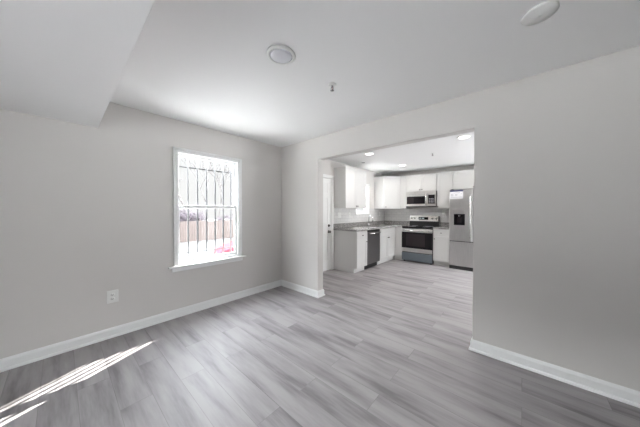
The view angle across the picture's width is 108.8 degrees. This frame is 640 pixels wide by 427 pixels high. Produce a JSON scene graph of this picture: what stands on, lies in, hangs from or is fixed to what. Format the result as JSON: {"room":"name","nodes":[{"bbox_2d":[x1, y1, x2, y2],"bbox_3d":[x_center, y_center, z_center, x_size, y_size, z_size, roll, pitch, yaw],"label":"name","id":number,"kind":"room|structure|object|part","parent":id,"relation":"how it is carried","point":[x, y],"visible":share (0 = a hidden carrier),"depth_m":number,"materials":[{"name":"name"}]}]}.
{"room":"empty living room","nodes":[
{"label":"empty living room","id":0,"kind":"room"},
{"bbox_2d":[0,0,154,127],"bbox_3d":[-1.171,-0.973,-0.279,5.000,0.290,2.465,1,1,41],"label":"ceiling","id":1,"kind":"structure","parent":0,"point":[63,60],"depth_m":1.20,"materials":[{"name":"white paint"}]},
{"bbox_2d":[0,102,384,358],"bbox_3d":[-0.976,0.055,3.820,0.118,2.440,9.150,1,1,41],"label":"wall","id":2,"kind":"structure","parent":0,"point":[86,212],"depth_m":2.35,"materials":[{"name":"white paint"}]},
{"bbox_2d":[107,289,118,303],"bbox_3d":[-2.163,0.866,2.392,0.009,0.130,0.092,1,1,41],"label":"wall outlet","id":3,"kind":"object","parent":2,"relation":"attached to","point":[112,296],"visible":1,"depth_m":2.39,"materials":[{"name":"white plastic"}]},
{"bbox_2d":[0,279,324,371],"bbox_3d":[-1.740,1.242,2.205,0.897,0.100,5.400,1,1,41],"label":"baseboard","id":4,"kind":"structure","parent":2,"relation":"attached to","point":[31,356],"depth_m":2.49,"materials":[{"name":"white wood"}]},
{"bbox_2d":[178,157,233,257],"bbox_3d":[-1.602,-0.010,3.238,0.046,1.460,0.950,1,1,41],"label":"bars","id":5,"kind":"object","parent":2,"relation":"in","point":[187,167],"visible":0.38,"depth_m":3.26,"materials":[{"name":"grey paint"}]},
{"bbox_2d":[168,146,245,272],"bbox_3d":[-1.522,-0.052,3.161,0.170,1.535,1.021,1,1,41],"label":"window","id":6,"kind":"structure","parent":2,"relation":"in","point":[209,260],"depth_m":3.13,"materials":[{"name":"white"}]},
{"bbox_3d":[-1.566,-0.416,3.204,0.030,0.690,0.795,1,1,41],"label":"sash","id":7,"kind":"part","parent":6,"relation":"part of","materials":[{"name":"glass"}]},
{"bbox_3d":[-1.538,0.255,3.186,0.032,0.723,0.795,1,1,41],"label":"sash","id":8,"kind":"part","parent":6,"relation":"part of","materials":[{"name":"white plastic"}]},
{"bbox_2d":[323,174,333,270],"bbox_3d":[-0.018,0.210,4.870,0.159,2.107,0.884,1,1,41],"label":"door","id":9,"kind":"structure","parent":2,"relation":"in","point":[328,183],"depth_m":5.07,"materials":[{"name":"white wood"}]},
{"bbox_2d":[334,166,365,207],"bbox_3d":[0.737,-0.579,5.393,0.351,0.907,0.874,1,1,41],"label":"upper cabinet","id":10,"kind":"object","parent":2,"relation":"attached to","point":[349,183],"visible":1,"depth_m":5.15,"materials":[{"name":"white paint"}]},
{"bbox_3d":[0.695,-0.577,5.138,0.020,0.901,0.432,1,1,41],"label":"door","id":11,"kind":"part","parent":10,"relation":"part of","materials":[{"name":"white paint"}]},
{"bbox_3d":[0.985,-0.580,5.466,0.020,0.901,0.432,1,1,41],"label":"door","id":12,"kind":"part","parent":10,"relation":"part of","materials":[{"name":"white paint"}]},
{"bbox_2d":[334,208,384,223],"bbox_3d":[1.157,0.044,6.138,0.008,0.355,2.550,1,1,41],"label":"backsplash","id":13,"kind":"structure","parent":2,"relation":"attached to","point":[345,218],"depth_m":5.81,"materials":[{"name":"white tile"}]},
{"bbox_2d":[355,184,369,213],"bbox_3d":[1.099,-0.393,6.139,0.148,0.822,0.710,1,1,41],"label":"window","id":14,"kind":"structure","parent":2,"relation":"in","point":[367,209],"depth_m":6.34,"materials":[{"name":"white"}]},
{"bbox_2d":[374,176,399,208],"bbox_3d":[2.003,-0.592,6.628,0.614,0.907,0.684,1,1,41],"label":"upper cabinet","id":15,"kind":"object","parent":2,"relation":"attached to","point":[386,188],"visible":0.98,"depth_m":6.42,"materials":[{"name":"white paint"}]},
{"bbox_3d":[2.013,-0.589,6.407,0.454,0.901,0.020,0,1,-8],"label":"door","id":16,"kind":"part","parent":15,"relation":"part of","materials":[{"name":"white paint"}]},
{"bbox_2d":[0,259,639,426],"bbox_3d":[0.939,1.358,2.140,5.300,0.120,9.150,1,1,41],"label":"floor","id":17,"kind":"structure","parent":0,"point":[386,344],"depth_m":1.85,"materials":[{"name":"grey laminate"}]},
{"bbox_2d":[334,230,367,272],"bbox_3d":[0.690,0.818,5.138,0.646,0.888,0.418,1,1,41],"label":"base cabinet","id":18,"kind":"object","parent":17,"relation":"on","point":[350,247],"visible":0.98,"depth_m":4.96,"materials":[{"name":"white paint"}]},
{"bbox_3d":[0.905,0.469,4.944,0.020,0.162,0.414,1,1,41],"label":"drawer","id":19,"kind":"part","parent":18,"relation":"part of","materials":[{"name":"white paint"}]},
{"bbox_3d":[0.905,0.855,4.949,0.020,0.598,0.414,1,1,41],"label":"door","id":20,"kind":"part","parent":18,"relation":"part of","materials":[{"name":"white paint"}]},
{"bbox_2d":[364,229,380,268],"bbox_3d":[1.053,0.815,5.507,0.641,0.882,0.596,1,1,41],"label":"dishwasher","id":21,"kind":"object","parent":17,"relation":"on","point":[373,236],"visible":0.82,"depth_m":5.31,"materials":[{"name":"grey metal"}]},
{"bbox_3d":[1.192,1.209,5.388,0.015,0.098,0.584,1,1,41],"label":"kick plate","id":22,"kind":"part","parent":21,"relation":"part of","materials":[{"name":"black plastic"}]},
{"bbox_3d":[1.242,0.781,5.340,0.034,0.730,0.592,1,1,41],"label":"door","id":23,"kind":"part","parent":21,"relation":"part of","materials":[{"name":"black metal"}]},
{"bbox_2d":[377,227,394,264],"bbox_3d":[1.531,0.808,6.089,0.646,0.888,0.893,1,1,41],"label":"base cabinet","id":24,"kind":"object","parent":17,"relation":"on","point":[387,235],"visible":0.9,"depth_m":5.86,"materials":[{"name":"white paint"}]},
{"bbox_3d":[1.597,0.847,5.732,0.020,0.598,0.442,1,1,41],"label":"door","id":25,"kind":"part","parent":24,"relation":"part of","materials":[{"name":"white paint"}]},
{"bbox_3d":[1.746,0.459,5.895,0.020,0.162,0.889,1,1,41],"label":"drawer panel","id":26,"kind":"part","parent":24,"relation":"part of","materials":[{"name":"white paint"}]},
{"bbox_3d":[1.893,0.843,6.067,0.020,0.598,0.442,1,1,41],"label":"door","id":27,"kind":"part","parent":24,"relation":"part of","materials":[{"name":"white paint"}]},
{"bbox_2d":[393,227,402,259],"bbox_3d":[2.091,0.803,6.608,0.798,0.888,0.619,1,1,41],"label":"base cabinet","id":28,"kind":"object","parent":17,"relation":"on","point":[398,230],"visible":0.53,"depth_m":6.18,"materials":[{"name":"white paint"}]},
{"bbox_2d":[333,220,409,231],"bbox_3d":[1.444,0.296,5.866,0.798,0.139,2.578,1,1,41],"label":"countertop","id":29,"kind":"structure","parent":28,"relation":"on","point":[355,226],"depth_m":5.80,"materials":[{"name":"stone"}]},
{"bbox_3d":[2.126,0.758,6.178,0.176,0.772,0.018,1,1,41],"label":"filler panel","id":30,"kind":"part","parent":28,"relation":"part of","materials":[{"name":"white paint"}]},
{"bbox_2d":[402,216,439,264],"bbox_3d":[2.642,0.659,6.047,0.762,1.192,0.706,1,1,41],"label":"stove","id":31,"kind":"object","parent":17,"relation":"on","point":[417,237],"visible":0.96,"depth_m":5.87,"materials":[{"name":"silver metal"}]},
{"bbox_3d":[2.456,1.117,5.842,0.748,0.200,0.035,1,1,41],"label":"storage drawer","id":32,"kind":"part","parent":31,"relation":"part of","materials":[{"name":"grey metal"}]},
{"bbox_3d":[2.455,0.689,5.835,0.748,0.413,0.039,1,1,41],"label":"oven door","id":33,"kind":"part","parent":31,"relation":"part of","materials":[{"name":"black glass"}]},
{"bbox_3d":[2.455,0.946,5.838,0.748,0.098,0.039,1,1,41],"label":"door rail","id":34,"kind":"part","parent":31,"relation":"part of","materials":[{"name":"metal"}]},
{"bbox_3d":[2.455,0.438,5.832,0.748,0.085,0.039,1,1,41],"label":"door rail","id":35,"kind":"part","parent":31,"relation":"part of","materials":[{"name":"metal"}]},
{"bbox_2d":[402,225,436,228],"bbox_3d":[2.639,0.350,6.038,0.762,0.024,0.568,1,1,41],"label":"cooktop","id":36,"kind":"object","parent":31,"relation":"in","point":[409,226],"depth_m":5.97,"materials":[{"name":"black glass"}]},
{"bbox_3d":[2.835,0.136,6.268,0.742,0.150,0.020,1,1,41],"label":"control panel","id":37,"kind":"part","parent":31,"relation":"part of","materials":[{"name":"silver metal"}]},
{"bbox_2d":[433,229,449,266],"bbox_3d":[3.091,0.816,5.706,0.356,0.888,0.646,1,1,41],"label":"base cabinet","id":38,"kind":"object","parent":17,"relation":"on","point":[441,240],"visible":0.85,"depth_m":5.50,"materials":[{"name":"white paint"}]},
{"bbox_2d":[433,222,448,229],"bbox_3d":[3.091,0.302,5.701,0.356,0.138,0.628,1,1,41],"label":"countertop","id":39,"kind":"structure","parent":38,"relation":"on","point":[443,225],"depth_m":5.86,"materials":[{"name":"stone"}]},
{"bbox_3d":[2.902,0.466,5.488,0.352,0.162,0.020,1,1,41],"label":"drawer","id":40,"kind":"part","parent":38,"relation":"part of","materials":[{"name":"white paint"}]},
{"bbox_2d":[449,189,473,271],"bbox_3d":[3.518,0.358,5.219,0.901,1.816,0.745,1,1,41],"label":"refrigerator","id":41,"kind":"object","parent":17,"relation":"on","point":[461,211],"visible":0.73,"depth_m":5.12,"materials":[{"name":"metal"}]},
{"bbox_2d":[450,190,462,198],"bbox_3d":[3.084,-0.431,5.183,0.262,0.190,0.002,1,1,41],"label":"printed sheet","id":42,"kind":"object","parent":41,"relation":"attached to","point":[454,194],"visible":1,"depth_m":5.18,"materials":[{"name":"white paper"}]},
{"bbox_3d":[3.129,-0.057,5.147,0.214,0.123,0.002,1,1,41],"label":"control panel","id":43,"kind":"part","parent":41,"relation":"part of","materials":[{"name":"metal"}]},
{"bbox_3d":[3.331,0.912,5.015,0.899,0.543,0.053,1,1,41],"label":"freezer drawer","id":44,"kind":"part","parent":41,"relation":"part of","materials":[{"name":"metal"}]},
{"bbox_3d":[3.163,0.044,5.155,0.446,1.155,0.053,1,1,41],"label":"door","id":45,"kind":"part","parent":41,"relation":"part of","materials":[{"name":"metal"}]},
{"bbox_3d":[3.266,0.068,4.987,0.026,0.960,0.067,1,1,41],"label":"handle","id":46,"kind":"part","parent":41,"relation":"part of","materials":[{"name":"silver metal"}]},
{"bbox_2d":[110,0,639,174],"bbox_3d":[0.944,-1.212,2.110,5.300,0.140,9.150,1,1,41],"label":"ceiling","id":47,"kind":"structure","parent":0,"point":[205,63],"depth_m":1.67,"materials":[{"name":"white paint"}]},
{"bbox_2d":[267,45,294,64],"bbox_3d":[-0.278,-1.126,1.643,0.204,0.025,0.204,1,1,41],"label":"recessed light","id":48,"kind":"object","parent":47,"relation":"in","point":[278,54],"visible":1,"depth_m":1.62,"materials":[{"name":"white plastic"}]},
{"bbox_2d":[328,82,335,91],"bbox_3d":[0.109,-1.116,2.035,0.072,0.053,0.072,1,1,41],"label":"sprinkler","id":49,"kind":"object","parent":47,"relation":"attached to","point":[332,85],"visible":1,"depth_m":2.03,"materials":[{"name":"white metal"}]},
{"bbox_2d":[457,135,470,138],"bbox_3d":[2.176,-1.152,3.464,0.184,0.007,0.184,1,1,41],"label":"recessed light","id":50,"kind":"object","parent":47,"relation":"in","point":[463,136],"visible":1,"depth_m":3.47,"materials":[{"name":"white plastic"}]},
{"bbox_2d":[521,0,559,25],"bbox_3d":[1.236,-1.121,1.292,0.160,0.022,0.160,1,1,41],"label":"cover plate","id":51,"kind":"object","parent":47,"relation":"attached to","point":[541,12],"visible":1,"depth_m":1.28,"materials":[{"name":"white plastic"}]},
{"bbox_2d":[385,165,473,208],"bbox_3d":[3.921,0.044,5.497,5.000,2.440,0.150,1,1,41],"label":"wall","id":52,"kind":"structure","parent":0,"point":[468,167],"depth_m":6.20,"materials":[{"name":"white paint"}]},
{"bbox_2d":[400,176,410,208],"bbox_3d":[2.423,-0.589,6.497,0.182,0.907,0.324,1,1,41],"label":"upper cabinet","id":53,"kind":"object","parent":52,"relation":"attached to","point":[403,179],"visible":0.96,"depth_m":6.38,"materials":[{"name":"white paint"}]},
{"bbox_3d":[2.322,-0.588,6.383,0.178,0.901,0.020,1,1,41],"label":"door","id":54,"kind":"part","parent":53,"relation":"part of","materials":[{"name":"white paint"}]},
{"bbox_2d":[385,209,448,221],"bbox_3d":[2.721,0.093,6.453,1.920,0.455,0.008,1,1,41],"label":"backsplash","id":55,"kind":"structure","parent":52,"relation":"attached to","point":[390,214],"depth_m":6.55,"materials":[{"name":"white tile"}]},
{"bbox_2d":[407,173,436,191],"bbox_3d":[2.770,-0.813,6.171,0.758,0.450,0.351,1,1,41],"label":"upper cabinet","id":56,"kind":"object","parent":52,"relation":"attached to","point":[422,182],"visible":0.88,"depth_m":6.04,"materials":[{"name":"white paint"}]},
{"bbox_3d":[2.536,-0.814,6.193,0.374,0.444,0.020,1,1,41],"label":"door","id":57,"kind":"part","parent":56,"relation":"part of","materials":[{"name":"white paint"}]},
{"bbox_2d":[406,191,436,206],"bbox_3d":[2.737,-0.376,6.140,0.758,0.416,0.429,1,1,41],"label":"microwave","id":58,"kind":"object","parent":56,"relation":"attached to","point":[419,198],"visible":0.96,"depth_m":5.99,"materials":[{"name":"silver metal"}]},
{"bbox_3d":[2.562,-0.348,6.095,0.553,0.316,0.034,1,1,41],"label":"door","id":59,"kind":"part","parent":58,"relation":"part of","materials":[{"name":"metal"}]},
{"bbox_3d":[2.640,-0.545,6.027,0.756,0.074,0.030,1,1,41],"label":"vent trim","id":60,"kind":"part","parent":58,"relation":"part of","materials":[{"name":"metal"}]},
{"bbox_3d":[2.846,-0.344,5.844,0.200,0.316,0.034,1,1,41],"label":"control panel","id":61,"kind":"part","parent":58,"relation":"part of","materials":[{"name":"metal"}]},
{"bbox_3d":[2.820,-0.811,5.941,0.374,0.444,0.020,1,1,41],"label":"door","id":62,"kind":"part","parent":56,"relation":"part of","materials":[{"name":"white paint"}]},
{"bbox_2d":[437,171,452,208],"bbox_3d":[3.191,-0.580,5.801,0.360,0.907,0.351,1,1,41],"label":"upper cabinet","id":63,"kind":"object","parent":52,"relation":"attached to","point":[444,179],"visible":0.77,"depth_m":5.70,"materials":[{"name":"white paint"}]},
{"bbox_2d":[453,169,473,189],"bbox_3d":[3.670,-0.801,5.375,0.908,0.452,0.351,1,1,41],"label":"upper cabinet","id":64,"kind":"object","parent":52,"relation":"attached to","point":[462,179],"visible":0.37,"depth_m":5.43,"materials":[{"name":"white paint"}]},
{"bbox_2d":[281,45,639,391],"bbox_3d":[1.229,0.075,2.451,5.000,2.440,0.120,1,1,41],"label":"wall partition","id":65,"kind":"structure","parent":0,"point":[556,227],"depth_m":1.85,"materials":[{"name":"white paint"}]},
{"bbox_2d":[469,338,639,407],"bbox_3d":[0.706,1.276,-0.260,2.173,0.100,4.946,1,1,41],"label":"baseboard","id":66,"kind":"structure","parent":65,"relation":"attached to","point":[623,394],"depth_m":1.78,"materials":[{"name":"white wood"}]},
{"label":"outside","id":67,"kind":"structure","parent":0,"visible":0},
{"bbox_2d":[180,219,233,258],"bbox_3d":[-17.735,1.969,35.837,52.400,0.200,115.000,1,1,41],"label":"asphalt","id":68,"kind":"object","parent":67,"point":[202,244],"depth_m":14.82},
{"bbox_2d":[179,179,185,216],"bbox_3d":[-12.642,-0.711,19.707,2.192,5.574,2.029,1,1,41],"label":"bare tree","id":69,"kind":"object","parent":68,"relation":"on","point":[180,199],"visible":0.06,"depth_m":19.94,"materials":[{"name":"grey plant"}]},
{"bbox_2d":[180,209,207,239],"bbox_3d":[-10.541,0.790,17.640,2.194,2.627,3.771,1,1,41],"label":"bare shrub","id":70,"kind":"object","parent":68,"relation":"on","point":[182,214],"visible":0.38,"depth_m":17.76,"materials":[{"name":"grey plant"}]},
{"bbox_2d":[181,158,217,220],"bbox_3d":[-12.645,-2.697,24.634,4.105,9.441,3.706,1,1,41],"label":"bare tree","id":71,"kind":"object","parent":68,"relation":"on","point":[184,158],"visible":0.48,"depth_m":24.52,"materials":[{"name":"grey plant"}]},
{"bbox_2d":[180,220,233,242],"bbox_3d":[-9.056,1.291,17.348,0.160,1.620,28.900,1,1,41],"label":"fence","id":72,"kind":"object","parent":68,"relation":"on","point":[192,224],"visible":0.16,"depth_m":17.45,"materials":[{"name":"beige wood"}]},
{"bbox_3d":[-9.816,1.321,16.413,0.060,1.500,2.382,1,1,41],"label":"board panel","id":73,"kind":"part","parent":72,"relation":"part of","materials":[{"name":"beige wood"}]},
{"bbox_3d":[-8.226,1.303,18.212,0.060,1.500,2.382,1,1,41],"label":"board panel","id":74,"kind":"part","parent":72,"relation":"part of","materials":[{"name":"beige wood"}]},
{"bbox_3d":[-6.637,1.284,20.010,0.060,1.500,2.382,1,1,41],"label":"board panel","id":75,"kind":"part","parent":72,"relation":"part of","materials":[{"name":"beige wood"}]},
{"bbox_2d":[209,163,231,216],"bbox_3d":[-14.392,-2.625,32.238,3.471,9.090,3.376,1,1,41],"label":"bare tree","id":76,"kind":"object","parent":68,"relation":"on","point":[218,163],"visible":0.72,"depth_m":32.07,"materials":[{"name":"grey plant"}]},
{"bbox_2d":[216,214,233,233],"bbox_3d":[-8.332,1.030,20.332,1.859,2.090,2.112,1,1,41],"label":"bare shrub","id":77,"kind":"object","parent":68,"relation":"on","point":[228,216],"visible":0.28,"depth_m":20.05,"materials":[{"name":"grey plant"}]},
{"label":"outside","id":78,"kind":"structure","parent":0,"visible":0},
{"bbox_3d":[19.729,2.424,2.727,47.600,0.200,115.000,1,1,41],"label":"pavement","id":79,"kind":"object","parent":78,"visible":0},
{"bbox_2d":[213,240,233,254],"bbox_3d":[-2.185,1.288,9.908,4.350,1.825,1.790,0,1,-27],"label":"car","id":80,"kind":"object","parent":79,"relation":"on","point":[226,250],"visible":0.02,"depth_m":8.79,"materials":[{"name":"red paint"}]}
]}

